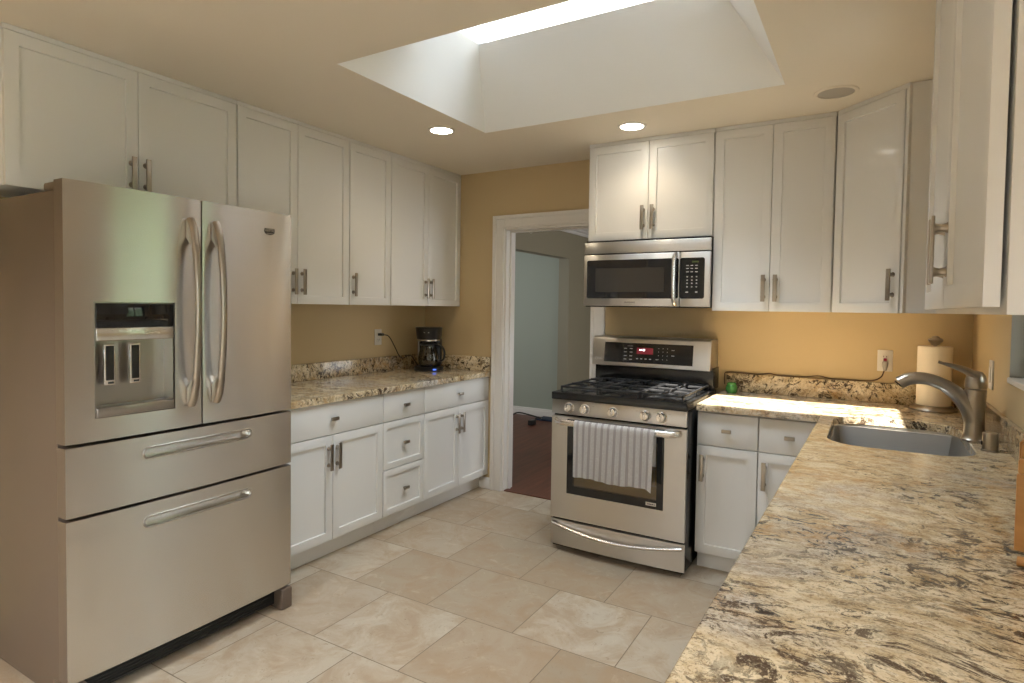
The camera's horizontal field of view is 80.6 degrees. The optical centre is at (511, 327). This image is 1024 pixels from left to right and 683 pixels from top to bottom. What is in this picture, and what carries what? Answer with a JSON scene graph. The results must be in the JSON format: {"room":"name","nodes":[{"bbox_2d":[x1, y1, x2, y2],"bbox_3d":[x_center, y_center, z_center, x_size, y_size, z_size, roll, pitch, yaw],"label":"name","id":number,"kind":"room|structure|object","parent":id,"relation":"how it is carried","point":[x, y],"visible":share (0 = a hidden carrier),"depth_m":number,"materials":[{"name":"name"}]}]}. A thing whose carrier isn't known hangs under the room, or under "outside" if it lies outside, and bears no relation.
{"room":"kitchen","nodes":[
{"label":"kitchen","id":0,"kind":"room"},
{"bbox_2d":[0,196,424,364],"bbox_3d":[-2.416,0.075,2.176,0.120,2.418,6.720,2,2,31],"label":"wall","id":1,"kind":"structure","parent":0,"point":[319,332],"depth_m":4.22,"materials":[{"name":"beige paint"}]},
{"bbox_2d":[0,21,236,205],"bbox_3d":[-1.770,-0.845,2.722,0.379,0.595,0.958,2,2,31],"label":"upper cabinet","id":2,"kind":"object","parent":1,"relation":"attached to","point":[68,111],"visible":0.85,"depth_m":2.53,"materials":[{"name":"white paint"}]},
{"bbox_2d":[236,100,349,304],"bbox_3d":[-1.332,-0.650,3.472,0.379,1.022,0.766,2,2,31],"label":"upper cabinet","id":3,"kind":"object","parent":1,"relation":"attached to","point":[296,169],"visible":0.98,"depth_m":3.42,"materials":[{"name":"white paint"}]},
{"bbox_2d":[291,354,418,381],"bbox_3d":[-1.216,0.280,4.074,0.021,0.108,1.999,2,2,31],"label":"backsplash","id":4,"kind":"structure","parent":1,"relation":"attached to","point":[322,370],"depth_m":4.20,"materials":[{"name":"stone"}]},
{"bbox_2d":[349,138,390,304],"bbox_3d":[-1.041,-0.663,3.963,0.379,1.022,0.373,2,2,31],"label":"upper cabinet","id":5,"kind":"object","parent":1,"relation":"attached to","point":[369,165],"visible":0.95,"depth_m":3.88,"materials":[{"name":"white paint"}]},
{"bbox_2d":[374,329,381,344],"bbox_3d":[-0.987,0.068,4.459,0.010,0.116,0.072,2,2,31],"label":"wall outlet","id":6,"kind":"object","parent":1,"relation":"attached to","point":[378,339],"visible":1,"depth_m":4.45,"materials":[{"name":"white plastic"}]},
{"bbox_2d":[390,152,460,305],"bbox_3d":[-0.742,-0.676,4.467,0.379,1.022,0.795,2,2,31],"label":"upper cabinet","id":7,"kind":"object","parent":1,"relation":"attached to","point":[425,198],"visible":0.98,"depth_m":4.35,"materials":[{"name":"white paint"}]},
{"bbox_2d":[0,487,728,682],"bbox_3d":[0.312,1.378,0.555,6.900,0.001,6.660,2,2,31],"label":"floor","id":8,"kind":"structure","parent":0,"point":[473,586],"depth_m":2.72,"materials":[{"name":"tile"}]},
{"bbox_2d":[0,178,291,682],"bbox_3d":[-1.546,0.388,2.558,0.870,1.791,0.902,2,2,31],"label":"refrigerator","id":9,"kind":"object","parent":8,"relation":"on","point":[145,336],"visible":1,"depth_m":2.21,"materials":[{"name":"silver metal"}]},
{"bbox_2d":[112,329,165,333],"bbox_3d":[-1.337,0.013,2.171,0.001,0.014,0.184,2,2,31],"label":"print","id":10,"kind":"object","parent":9,"relation":"attached to","point":[114,331],"depth_m":2.17,"materials":[{"name":"plastic"}]},
{"bbox_2d":[286,394,382,569],"bbox_3d":[-1.235,0.825,3.446,0.659,0.865,0.791,2,2,31],"label":"base cabinet","id":11,"kind":"object","parent":8,"relation":"on","point":[336,463],"visible":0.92,"depth_m":3.31,"materials":[{"name":"white paint"}]},
{"bbox_2d":[373,387,423,533],"bbox_3d":[-0.935,0.812,3.955,0.655,0.865,0.388,2,2,31],"label":"base cabinet","id":12,"kind":"object","parent":8,"relation":"on","point":[403,411],"visible":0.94,"depth_m":3.79,"materials":[{"name":"white paint"}]},
{"bbox_2d":[415,377,488,514],"bbox_3d":[-0.636,0.800,4.454,0.659,0.865,0.774,2,2,31],"label":"base cabinet","id":13,"kind":"object","parent":8,"relation":"on","point":[455,458],"visible":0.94,"depth_m":4.27,"materials":[{"name":"white paint"}]},
{"bbox_2d":[286,354,490,409],"bbox_3d":[-0.947,0.308,3.915,0.647,0.144,1.999,2,2,31],"label":"countertop","id":14,"kind":"structure","parent":13,"relation":"on","point":[312,384],"depth_m":4.04,"materials":[{"name":"stone"}]},
{"bbox_2d":[378,327,442,371],"bbox_3d":[-0.769,0.157,4.609,0.497,0.330,0.269,0,2,-13],"label":"coffee maker","id":15,"kind":"object","parent":14,"relation":"on","point":[424,334],"visible":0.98,"depth_m":4.58,"materials":[{"name":"black plastic"}]},
{"bbox_2d":[418,342,444,366],"bbox_3d":[-0.609,0.203,4.614,0.214,0.182,0.152,1,2,3],"label":"coffee carafe","id":16,"kind":"object","parent":15,"relation":"on","point":[434,345],"visible":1,"depth_m":4.57,"materials":[{"name":"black glass"}]},
{"bbox_2d":[551,335,718,573],"bbox_3d":[0.737,0.664,3.585,0.772,1.195,0.830,2,2,31],"label":"gas range","id":17,"kind":"object","parent":8,"relation":"on","point":[658,384],"visible":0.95,"depth_m":3.34,"materials":[{"name":"silver metal"}]},
{"bbox_2d":[573,420,655,493],"bbox_3d":[0.538,0.679,3.224,0.453,0.325,0.057,2,2,31],"label":"dish towel","id":18,"kind":"object","parent":17,"relation":"hanging from","point":[623,456],"visible":1,"depth_m":3.20,"materials":[{"name":"fabric"}]},
{"bbox_2d":[551,406,697,573],"bbox_3d":[0.732,0.838,3.585,0.768,0.848,0.818,2,2,31],"label":"oven","id":19,"kind":"object","parent":17,"relation":"in","point":[656,529],"depth_m":3.25,"materials":[{"name":"silver glass"}]},
{"bbox_2d":[552,377,715,411],"bbox_3d":[0.732,0.371,3.559,0.772,0.077,0.682,2,2,31],"label":"cooktop","id":20,"kind":"object","parent":17,"relation":"in","point":[643,394],"depth_m":3.39,"materials":[{"name":"metal"}]},
{"bbox_2d":[624,348,674,359],"bbox_3d":[0.850,0.160,3.759,0.321,0.087,0.013,2,2,31],"label":"print","id":21,"kind":"object","parent":17,"relation":"attached to","point":[629,353],"depth_m":3.76},
{"bbox_2d":[695,411,759,571],"bbox_3d":[1.261,0.866,3.398,0.305,0.857,0.659,2,2,31],"label":"base cabinet","id":22,"kind":"object","parent":8,"relation":"on","point":[727,444],"visible":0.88,"depth_m":3.15,"materials":[{"name":"white paint"}]},
{"bbox_2d":[665,373,1023,682],"bbox_3d":[0.962,0.403,1.959,1.228,0.144,3.419,2,2,31],"label":"countertop","id":23,"kind":"structure","parent":22,"relation":"on","point":[863,564],"depth_m":1.20,"materials":[{"name":"stone"}]},
{"bbox_2d":[726,382,737,392],"bbox_3d":[1.311,0.355,3.606,0.068,0.066,0.068,2,2,31],"label":"glass jar","id":24,"kind":"object","parent":23,"relation":"on","point":[731,387],"visible":1,"depth_m":3.58,"materials":[{"name":"green glass"}]},
{"bbox_2d":[724,358,887,383],"bbox_3d":[1.675,0.255,3.502,0.856,0.206,0.040,2,2,33],"label":"extension cord","id":25,"kind":"object","parent":23,"relation":"on","point":[884,363],"visible":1,"depth_m":3.43,"materials":[{"name":"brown plastic"}]},
{"bbox_2d":[909,336,957,412],"bbox_3d":[2.146,0.228,3.069,0.208,0.378,0.208,2,2,31],"label":"paper towel holder","id":26,"kind":"object","parent":23,"relation":"on","point":[934,340],"visible":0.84,"depth_m":3.02,"materials":[{"name":"silver metal"}]},
{"bbox_2d":[916,345,952,406],"bbox_3d":[2.145,0.242,3.070,0.149,0.298,0.149,2,2,31],"label":"paper towel roll","id":27,"kind":"object","parent":26,"relation":"on","point":[928,357],"visible":0.84,"depth_m":3.01,"materials":[{"name":"white paper"}]},
{"bbox_2d":[895,361,987,442],"bbox_3d":[1.702,0.282,2.401,0.309,0.305,0.086,2,2,31],"label":"faucet","id":28,"kind":"object","parent":23,"relation":"on","point":[971,401],"visible":0.97,"depth_m":2.34,"materials":[{"name":"silver metal"}]},
{"bbox_2d":[980,431,998,452],"bbox_3d":[1.720,0.409,2.173,0.054,0.066,0.054,2,2,31],"label":"air gap","id":29,"kind":"object","parent":23,"relation":"attached to","point":[990,440],"visible":1,"depth_m":2.16,"materials":[{"name":"silver metal"}]},
{"bbox_2d":[1014,439,1023,567],"bbox_3d":[1.128,0.349,1.184,0.230,0.235,0.200,-1,3,-43],"label":"wooden rack","id":30,"kind":"object","parent":23,"relation":"on","point":[1019,505],"visible":1,"depth_m":1.20,"materials":[{"name":"brown wood"}]},
{"bbox_2d":[757,417,816,523],"bbox_3d":[1.518,0.874,3.246,0.290,0.857,0.659,2,2,31],"label":"base cabinet","id":31,"kind":"object","parent":8,"relation":"on","point":[781,441],"visible":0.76,"depth_m":3.02,"materials":[{"name":"white paint"}]},
{"bbox_2d":[0,0,935,174],"bbox_3d":[0.429,-1.270,0.454,6.750,0.467,6.720,2,2,31],"label":"ceiling","id":32,"kind":"structure","parent":0,"point":[281,57],"depth_m":2.81,"materials":[{"name":"beige paint"}]},
{"bbox_2d":[428,126,454,134],"bbox_3d":[-0.410,-1.148,3.515,0.160,0.006,0.160,2,2,31],"label":"recessed light","id":33,"kind":"object","parent":32,"relation":"in","point":[443,130],"visible":1,"depth_m":3.51,"materials":[{"name":"white glass"}]},
{"bbox_2d":[478,0,577,26],"bbox_3d":[0.232,-1.606,2.703,1.360,0.033,0.602,2,2,31],"label":"window","id":34,"kind":"structure","parent":32,"relation":"attached to","point":[571,0],"depth_m":3.08,"materials":[{"name":"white glass"}]},
{"bbox_2d":[618,122,646,130],"bbox_3d":[0.672,-1.129,3.387,0.160,0.006,0.160,2,2,31],"label":"recessed light","id":35,"kind":"object","parent":32,"relation":"in","point":[627,126],"visible":1,"depth_m":3.38,"materials":[{"name":"white glass"}]},
{"bbox_2d":[813,85,858,99],"bbox_3d":[1.512,-1.097,2.819,0.190,0.006,0.190,2,2,31],"label":"ceiling speaker","id":36,"kind":"object","parent":32,"relation":"attached to","point":[837,91],"visible":1,"depth_m":2.81,"materials":[{"name":"beige paint"}]},
{"bbox_2d":[817,87,854,98],"bbox_3d":[1.512,-1.098,2.819,0.155,0.004,0.155,2,2,31],"label":"grille","id":37,"kind":"object","parent":36,"relation":"attached to","point":[828,92],"depth_m":2.81,"materials":[{"name":"grey plastic"}]},
{"bbox_2d":[510,414,551,496],"bbox_3d":[0.574,1.176,6.676,6.900,0.001,4.140,2,2,31],"label":"floor","id":38,"kind":"structure","parent":0,"point":[532,445],"depth_m":5.69,"materials":[{"name":"brown wood"}]},
{"bbox_2d":[513,412,541,425],"bbox_3d":[0.227,1.105,7.473,0.293,0.081,0.663,0,2,-20],"label":"power adapter","id":39,"kind":"object","parent":38,"relation":"on","point":[531,422],"visible":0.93,"depth_m":7.24,"materials":[{"name":"black plastic"}]},
{"bbox_2d":[536,416,551,421],"bbox_3d":[0.655,1.141,7.400,0.720,0.021,0.210,2,2,31],"label":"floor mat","id":40,"kind":"object","parent":38,"relation":"on","point":[544,418],"visible":0.22,"depth_m":7.48,"materials":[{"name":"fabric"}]},
{"bbox_2d":[513,251,558,409],"bbox_3d":[-0.655,-0.109,8.396,2.960,2.418,0.100,2,2,31],"label":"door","id":41,"kind":"structure","parent":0,"point":[536,276],"depth_m":7.77,"materials":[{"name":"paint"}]},
{"bbox_2d":[513,406,554,416],"bbox_3d":[-0.618,1.053,8.332,2.755,0.100,0.022,2,2,31],"label":"baseboard","id":42,"kind":"structure","parent":41,"relation":"attached to","point":[533,411],"depth_m":7.79,"materials":[{"name":"white paint"}]},
{"bbox_2d":[515,231,590,389],"bbox_3d":[0.245,-0.046,6.875,0.140,2.418,4.079,2,2,31],"label":"wall","id":43,"kind":"structure","parent":0,"point":[573,359],"depth_m":7.56,"materials":[{"name":"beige paint"}]},
{"bbox_2d":[560,229,588,237],"bbox_3d":[0.335,-1.199,6.740,0.084,0.099,3.950,2,2,31],"label":"trim","id":44,"kind":"structure","parent":43,"relation":"attached to","point":[580,232],"depth_m":7.63,"materials":[{"name":"white paint"}]},
{"bbox_2d":[425,160,973,477],"bbox_3d":[0.910,0.059,4.040,3.699,2.418,0.120,2,2,31],"label":"wall","id":45,"kind":"structure","parent":0,"point":[837,345],"depth_m":3.77,"materials":[{"name":"beige paint"}]},
{"bbox_2d":[441,354,490,370],"bbox_3d":[-0.433,0.268,4.760,0.624,0.108,0.021,2,2,31],"label":"backsplash","id":46,"kind":"structure","parent":45,"relation":"attached to","point":[478,363],"depth_m":4.70,"materials":[{"name":"stone"}]},
{"bbox_2d":[479,476,489,488],"bbox_3d":[-0.209,1.190,4.651,0.099,0.085,0.020,2,2,31],"label":"baseboard","id":47,"kind":"structure","parent":45,"relation":"attached to","point":[483,481],"depth_m":4.65,"materials":[{"name":"white paint"}]},
{"bbox_2d":[504,488,550,499],"bbox_3d":[0.245,1.242,4.430,0.685,0.008,0.060,2,2,31],"label":"trim","id":48,"kind":"structure","parent":45,"relation":"attached to","point":[508,489],"depth_m":4.50,"materials":[{"name":"brown wood"}]},
{"bbox_2d":[489,209,604,490],"bbox_3d":[0.270,0.208,4.414,0.907,2.077,0.156,2,2,31],"label":"trim","id":49,"kind":"structure","parent":45,"relation":"attached to","point":[505,227],"depth_m":4.55,"materials":[{"name":"white paint"}]},
{"bbox_2d":[588,128,715,240],"bbox_3d":[0.891,-0.839,3.737,0.764,0.602,0.379,2,2,31],"label":"upper cabinet","id":50,"kind":"object","parent":45,"relation":"attached to","point":[662,186],"visible":0.97,"depth_m":3.58,"materials":[{"name":"white paint"}]},
{"bbox_2d":[584,236,713,307],"bbox_3d":[0.866,-0.329,3.713,0.766,0.406,0.468,2,2,31],"label":"microwave","id":51,"kind":"object","parent":50,"relation":"attached to","point":[674,272],"visible":0.98,"depth_m":3.54,"materials":[{"name":"silver metal"}]},
{"bbox_2d":[685,265,697,292],"bbox_3d":[1.016,-0.278,3.417,0.066,0.156,0.001,2,2,31],"label":"print","id":52,"kind":"object","parent":51,"relation":"attached to","point":[691,271],"depth_m":3.42},
{"bbox_2d":[712,112,837,311],"bbox_3d":[1.477,-0.606,3.395,0.602,1.027,0.379,2,2,31],"label":"upper cabinet","id":53,"kind":"object","parent":45,"relation":"attached to","point":[775,180],"visible":0.98,"depth_m":3.25,"materials":[{"name":"white paint"}]},
{"bbox_2d":[726,373,964,408],"bbox_3d":[1.830,0.348,3.418,1.182,0.108,0.021,2,2,31],"label":"backsplash","id":54,"kind":"structure","parent":45,"relation":"attached to","point":[892,393],"depth_m":3.43,"materials":[{"name":"stone"}]},
{"bbox_2d":[877,350,892,371],"bbox_3d":[2.037,0.179,3.299,0.072,0.116,0.010,2,2,31],"label":"wall outlet","id":55,"kind":"object","parent":45,"relation":"attached to","point":[888,354],"visible":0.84,"depth_m":3.30,"materials":[{"name":"white plastic"}]},
{"bbox_2d":[881,354,888,359],"bbox_3d":[2.035,0.159,3.296,0.034,0.029,0.003,2,2,31],"label":"socket","id":56,"kind":"object","parent":55,"relation":"attached to","point":[882,355],"depth_m":3.29,"materials":[{"name":"white plastic"}]},
{"bbox_2d":[829,424,970,455],"bbox_3d":[1.567,0.902,2.446,0.654,0.857,0.720,2,2,31],"label":"sink","id":57,"kind":"object","parent":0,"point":[925,443],"visible":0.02,"depth_m":2.73,"materials":[{"name":"grey metal"}]},
{"bbox_2d":[972,314,1023,429],"bbox_3d":[1.526,0.151,1.571,0.120,2.418,3.500,2,2,31],"label":"wall","id":58,"kind":"structure","parent":0,"point":[991,333],"depth_m":2.47,"materials":[{"name":"beige paint"}]},
{"bbox_2d":[832,79,935,313],"bbox_3d":[1.940,-0.585,2.965,0.629,1.027,0.647,2,2,31],"label":"upper cabinet","id":59,"kind":"object","parent":58,"relation":"attached to","point":[884,139],"visible":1,"depth_m":2.82,"materials":[{"name":"white paint"}]},
{"bbox_2d":[925,0,1023,314],"bbox_3d":[1.067,-0.539,1.220,0.349,1.026,1.064,2,2,31],"label":"upper cabinet","id":60,"kind":"object","parent":58,"relation":"attached to","point":[975,259],"visible":1,"depth_m":1.01,"materials":[{"name":"white paint"}]},
{"bbox_2d":[988,360,993,389],"bbox_3d":[2.047,0.200,2.584,0.011,0.124,0.076,2,2,31],"label":"light switch","id":61,"kind":"object","parent":58,"relation":"attached to","point":[991,362],"visible":1,"depth_m":2.57,"materials":[{"name":"white plastic"}]},
{"bbox_2d":[985,401,1023,461],"bbox_3d":[1.481,0.404,1.651,0.021,0.104,3.419,2,2,31],"label":"backsplash","id":62,"kind":"structure","parent":58,"relation":"attached to","point":[1011,435],"depth_m":2.20,"materials":[{"name":"stone"}]},
{"bbox_2d":[1007,315,1023,390],"bbox_3d":[1.724,-0.276,1.927,0.085,0.985,0.732,2,2,31],"label":"trim","id":63,"kind":"structure","parent":58,"relation":"attached to","point":[1016,378],"depth_m":2.25,"materials":[{"name":"white paint"}]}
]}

